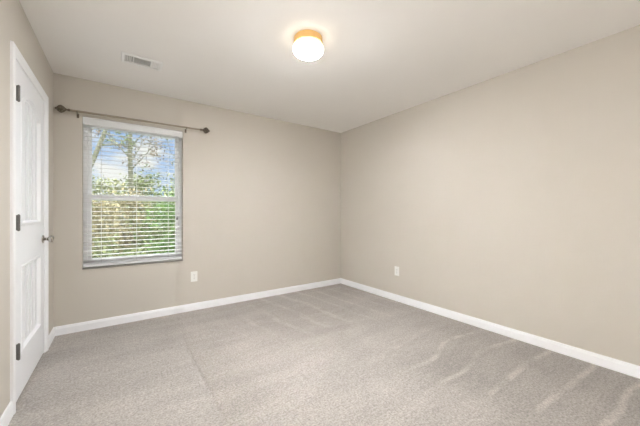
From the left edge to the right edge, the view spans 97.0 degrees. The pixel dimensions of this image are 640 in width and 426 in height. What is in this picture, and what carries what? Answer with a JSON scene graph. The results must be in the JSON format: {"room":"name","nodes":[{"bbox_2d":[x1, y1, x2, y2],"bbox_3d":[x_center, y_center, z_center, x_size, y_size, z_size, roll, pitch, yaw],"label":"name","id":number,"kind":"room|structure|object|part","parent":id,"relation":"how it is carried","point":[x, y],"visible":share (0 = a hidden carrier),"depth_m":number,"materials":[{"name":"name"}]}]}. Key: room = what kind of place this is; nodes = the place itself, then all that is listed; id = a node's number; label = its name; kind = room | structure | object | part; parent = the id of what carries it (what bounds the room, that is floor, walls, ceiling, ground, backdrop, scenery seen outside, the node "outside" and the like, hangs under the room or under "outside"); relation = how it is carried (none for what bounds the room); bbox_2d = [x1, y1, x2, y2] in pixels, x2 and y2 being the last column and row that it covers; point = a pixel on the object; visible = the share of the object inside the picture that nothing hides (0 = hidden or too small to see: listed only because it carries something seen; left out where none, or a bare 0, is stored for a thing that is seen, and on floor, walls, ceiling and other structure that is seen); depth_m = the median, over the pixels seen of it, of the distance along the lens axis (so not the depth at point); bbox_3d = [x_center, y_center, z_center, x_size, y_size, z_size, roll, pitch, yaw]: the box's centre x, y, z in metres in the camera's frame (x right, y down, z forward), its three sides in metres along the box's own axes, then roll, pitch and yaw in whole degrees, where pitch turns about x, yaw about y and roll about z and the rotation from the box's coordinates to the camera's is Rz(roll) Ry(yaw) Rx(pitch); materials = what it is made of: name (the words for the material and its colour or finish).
{"room":"empty bedroom","nodes":[
{"label":"empty bedroom","id":0,"kind":"room"},
{"bbox_2d":[0,0,52,416],"bbox_3d":[-1.382,-0.080,0.952,0.150,2.440,4.290,0,0,-35],"label":"wall","id":1,"kind":"structure","parent":0,"point":[15,26],"depth_m":1.57,"materials":[{"name":"paint"}]},
{"bbox_2d":[0,401,13,425],"bbox_3d":[-1.241,1.099,0.895,0.014,0.083,1.713,0,0,-35],"label":"baseboard","id":2,"kind":"structure","parent":1,"relation":"attached to","point":[7,415],"depth_m":1.53,"materials":[{"name":"white paint"}]},
{"bbox_2d":[10,41,48,413],"bbox_3d":[-2.004,0.086,1.980,0.018,2.109,0.940,0,0,-35],"label":"door frame","id":3,"kind":"structure","parent":1,"relation":"attached to","point":[15,54],"depth_m":1.61,"materials":[{"name":"white paint"}]},
{"bbox_2d":[16,61,53,401],"bbox_3d":[-1.994,0.111,1.980,0.103,2.027,0.819,0,0,-35],"label":"door","id":4,"kind":"structure","parent":1,"relation":"in","point":[30,238],"depth_m":1.95,"materials":[{"name":"white paint"}]},
{"bbox_3d":[-2.027,0.600,1.964,0.007,0.490,0.468,0,0,-35],"label":"panel","id":5,"kind":"part","parent":4,"relation":"part of","materials":[{"name":"white paint"}]},
{"bbox_3d":[-2.027,-0.352,1.964,0.007,0.805,0.468,0,0,-35],"label":"panel","id":6,"kind":"part","parent":4,"relation":"part of","materials":[{"name":"white paint"}]},
{"bbox_2d":[49,327,54,346],"bbox_3d":[-2.367,1.099,2.491,0.014,0.083,0.312,0,0,-35],"label":"baseboard","id":7,"kind":"structure","parent":1,"relation":"attached to","point":[52,333],"depth_m":2.51,"materials":[{"name":"white paint"}]},
{"bbox_2d":[53,73,340,326],"bbox_3d":[-1.110,-0.080,3.678,3.438,2.440,0.150,0,0,-35],"label":"wall","id":8,"kind":"structure","parent":0,"point":[261,196],"depth_m":3.45,"materials":[{"name":"paint"}]},
{"bbox_2d":[82,124,182,269],"bbox_3d":[-1.978,-0.196,3.055,0.889,1.488,0.157,0,0,-35],"label":"window","id":9,"kind":"structure","parent":8,"relation":"in","point":[178,170],"depth_m":2.98,"materials":[{"name":"white plastic"}]},
{"bbox_3d":[-1.958,0.543,3.026,0.888,0.012,0.086,0,0,-35],"label":"sill","id":10,"kind":"part","parent":9,"relation":"part of","materials":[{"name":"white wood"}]},
{"bbox_2d":[83,117,182,267],"bbox_3d":[-1.953,-0.203,3.020,0.883,1.470,0.077,0,0,-35],"label":"window blind","id":11,"kind":"object","parent":9,"relation":"attached to","point":[88,121],"visible":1,"depth_m":2.99,"materials":[{"name":"white paint"}]},
{"bbox_3d":[-2.205,-0.180,2.857,0.002,1.404,0.046,0,0,-35],"label":"ladder cord","id":12,"kind":"part","parent":11,"relation":"part of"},
{"bbox_3d":[-1.960,0.522,3.030,0.877,0.020,0.050,0,0,-35],"label":"rail","id":13,"kind":"part","parent":11,"relation":"part of","materials":[{"name":"white paint"}]},
{"bbox_3d":[-1.715,-0.180,3.203,0.002,1.404,0.046,0,0,-35],"label":"ladder cord","id":14,"kind":"part","parent":11,"relation":"part of","materials":[{"name":"white fabric"}]},
{"bbox_3d":[-1.994,0.167,3.078,0.829,0.702,0.026,0,0,-35],"label":"sash","id":15,"kind":"part","parent":9,"relation":"part of","materials":[{"name":"white plastic"}]},
{"bbox_3d":[-2.012,-0.520,3.103,0.829,0.780,0.026,0,0,-35],"label":"sash","id":16,"kind":"part","parent":9,"relation":"part of","materials":[{"name":"white plastic"}]},
{"bbox_2d":[55,105,209,132],"bbox_3d":[-1.872,-0.960,2.984,1.359,0.093,0.105,0,0,-35],"label":"curtain rod","id":17,"kind":"object","parent":8,"relation":"attached to","point":[61,108],"visible":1,"depth_m":2.85,"materials":[{"name":"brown metal"}]},
{"bbox_2d":[191,271,196,281],"bbox_3d":[-1.476,0.745,3.323,0.073,0.119,0.008,0,0,-35],"label":"wall outlet","id":18,"kind":"object","parent":8,"relation":"attached to","point":[194,273],"visible":1,"depth_m":3.32,"materials":[{"name":"white plastic"}]},
{"bbox_2d":[54,278,340,335],"bbox_3d":[-1.062,1.099,3.611,3.438,0.083,0.014,0,0,-35],"label":"baseboard","id":19,"kind":"structure","parent":8,"relation":"attached to","point":[94,324],"depth_m":3.22,"materials":[{"name":"white paint"}]},
{"bbox_2d":[8,283,639,425],"bbox_3d":[0.084,1.200,1.987,3.738,0.120,4.290,0,0,-35],"label":"floor","id":20,"kind":"structure","parent":0,"point":[340,354],"depth_m":1.99,"materials":[{"name":"beige carpet"}]},
{"bbox_2d":[19,0,639,132],"bbox_3d":[0.084,-1.360,1.987,3.738,0.120,4.290,0,0,-35],"label":"ceiling","id":21,"kind":"structure","parent":0,"point":[379,59],"depth_m":2.19,"materials":[{"name":"paint"}]},
{"bbox_2d":[121,51,162,70],"bbox_3d":[-1.520,-1.294,2.425,0.300,0.012,0.180,0,0,-35],"label":"ceiling vent","id":22,"kind":"object","parent":21,"relation":"in","point":[129,58],"visible":1,"depth_m":2.42,"materials":[{"name":"white metal"}]},
{"bbox_2d":[293,30,323,59],"bbox_3d":[-0.088,-1.232,2.110,0.231,0.135,0.231,0,0,-35],"label":"ceiling light","id":23,"kind":"object","parent":21,"relation":"attached to","point":[308,45],"visible":1,"depth_m":2.04,"materials":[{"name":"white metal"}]},
{"bbox_2d":[341,25,639,365],"bbox_3d":[1.550,-0.080,3.021,0.150,2.440,4.290,0,0,-35],"label":"wall","id":24,"kind":"structure","parent":0,"point":[511,199],"depth_m":2.56,"materials":[{"name":"paint"}]},
{"bbox_2d":[395,266,398,275],"bbox_3d":[0.995,0.752,3.670,0.008,0.119,0.073,0,0,-35],"label":"wall outlet","id":25,"kind":"object","parent":24,"relation":"attached to","point":[396,267],"visible":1,"depth_m":3.67,"materials":[{"name":"white plastic"}]},
{"bbox_2d":[341,278,639,378],"bbox_3d":[1.487,1.099,2.968,0.014,0.083,3.976,0,0,-35],"label":"baseboard","id":26,"kind":"structure","parent":24,"relation":"attached to","point":[633,370],"depth_m":2.53,"materials":[{"name":"white paint"}]},
{"label":"outside","id":27,"kind":"structure","parent":0,"visible":0},
{"bbox_3d":[-11.793,1.640,18.445,34.000,0.300,36.260,0,0,-35],"label":"lawn","id":28,"kind":"structure","parent":27,"visible":0},
{"bbox_2d":[92,193,122,257],"bbox_3d":[-5.673,0.512,7.147,1.306,2.060,1.137,0,0,-35],"label":"dry brush","id":29,"kind":"object","parent":28,"relation":"on","point":[110,220],"visible":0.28,"depth_m":7.17,"materials":[{"name":"grey plant"}]},
{"bbox_2d":[92,232,127,257],"bbox_3d":[-4.580,0.952,6.063,0.858,1.136,0.878,0,0,-35],"label":"shrub","id":30,"kind":"object","parent":28,"relation":"on","point":[109,238],"visible":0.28,"depth_m":6.00,"materials":[{"name":"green plant"}]},
{"bbox_2d":[92,129,136,166],"bbox_3d":[-6.347,-1.376,8.364,2.838,5.781,1.541,0,0,-21],"label":"tree","id":31,"kind":"object","parent":28,"relation":"on","point":[94,157],"visible":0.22,"depth_m":8.29,"materials":[{"name":"grey plant"}]},
{"bbox_2d":[92,169,138,249],"bbox_3d":[-8.463,-0.084,11.154,2.679,3.283,2.108,0,0,-35],"label":"bush","id":32,"kind":"object","parent":28,"relation":"on","point":[116,181],"visible":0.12,"depth_m":11.15,"materials":[{"name":"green plant"}]},
{"bbox_2d":[106,183,155,256],"bbox_3d":[-5.828,0.321,8.726,1.681,2.439,1.216,0,0,-35],"label":"dry brush","id":33,"kind":"object","parent":28,"relation":"on","point":[123,224],"visible":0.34,"depth_m":8.62,"materials":[{"name":"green plant"}]},
{"bbox_2d":[92,128,174,250],"bbox_3d":[-6.361,-1.285,9.701,2.334,5.553,2.540,0,0,33],"label":"tree","id":34,"kind":"object","parent":28,"relation":"on","point":[130,155],"visible":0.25,"depth_m":9.62,"materials":[{"name":"grey plant"}]},
{"bbox_2d":[122,245,150,255],"bbox_3d":[-3.484,1.063,5.499,0.972,0.922,0.784,0,0,-35],"label":"shrub","id":35,"kind":"object","parent":28,"relation":"on","point":[139,249],"visible":0.09,"depth_m":5.38,"materials":[{"name":"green plant"}]},
{"bbox_2d":[116,164,164,242],"bbox_3d":[-8.670,-0.417,13.963,2.905,3.939,2.255,0,0,-35],"label":"bush","id":36,"kind":"object","parent":28,"relation":"on","point":[137,181],"visible":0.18,"depth_m":13.76,"materials":[{"name":"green plant"}]},
{"bbox_2d":[129,186,174,253],"bbox_3d":[-4.569,0.378,7.925,1.369,2.329,1.259,0,0,-35],"label":"bush","id":37,"kind":"object","parent":28,"relation":"on","point":[158,194],"visible":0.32,"depth_m":7.75,"materials":[{"name":"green plant"}]},
{"bbox_2d":[144,186,174,253],"bbox_3d":[-3.583,0.446,6.805,1.158,2.173,1.062,0,0,-35],"label":"shrub","id":38,"kind":"object","parent":28,"relation":"on","point":[161,204],"visible":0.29,"depth_m":6.63,"materials":[{"name":"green plant"}]},
{"bbox_2d":[152,172,174,232],"bbox_3d":[-6.113,-0.343,12.888,2.856,3.809,2.144,0,0,-35],"label":"bush","id":39,"kind":"object","parent":28,"relation":"on","point":[171,180],"visible":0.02,"depth_m":12.43,"materials":[{"name":"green plant"}]}
]}

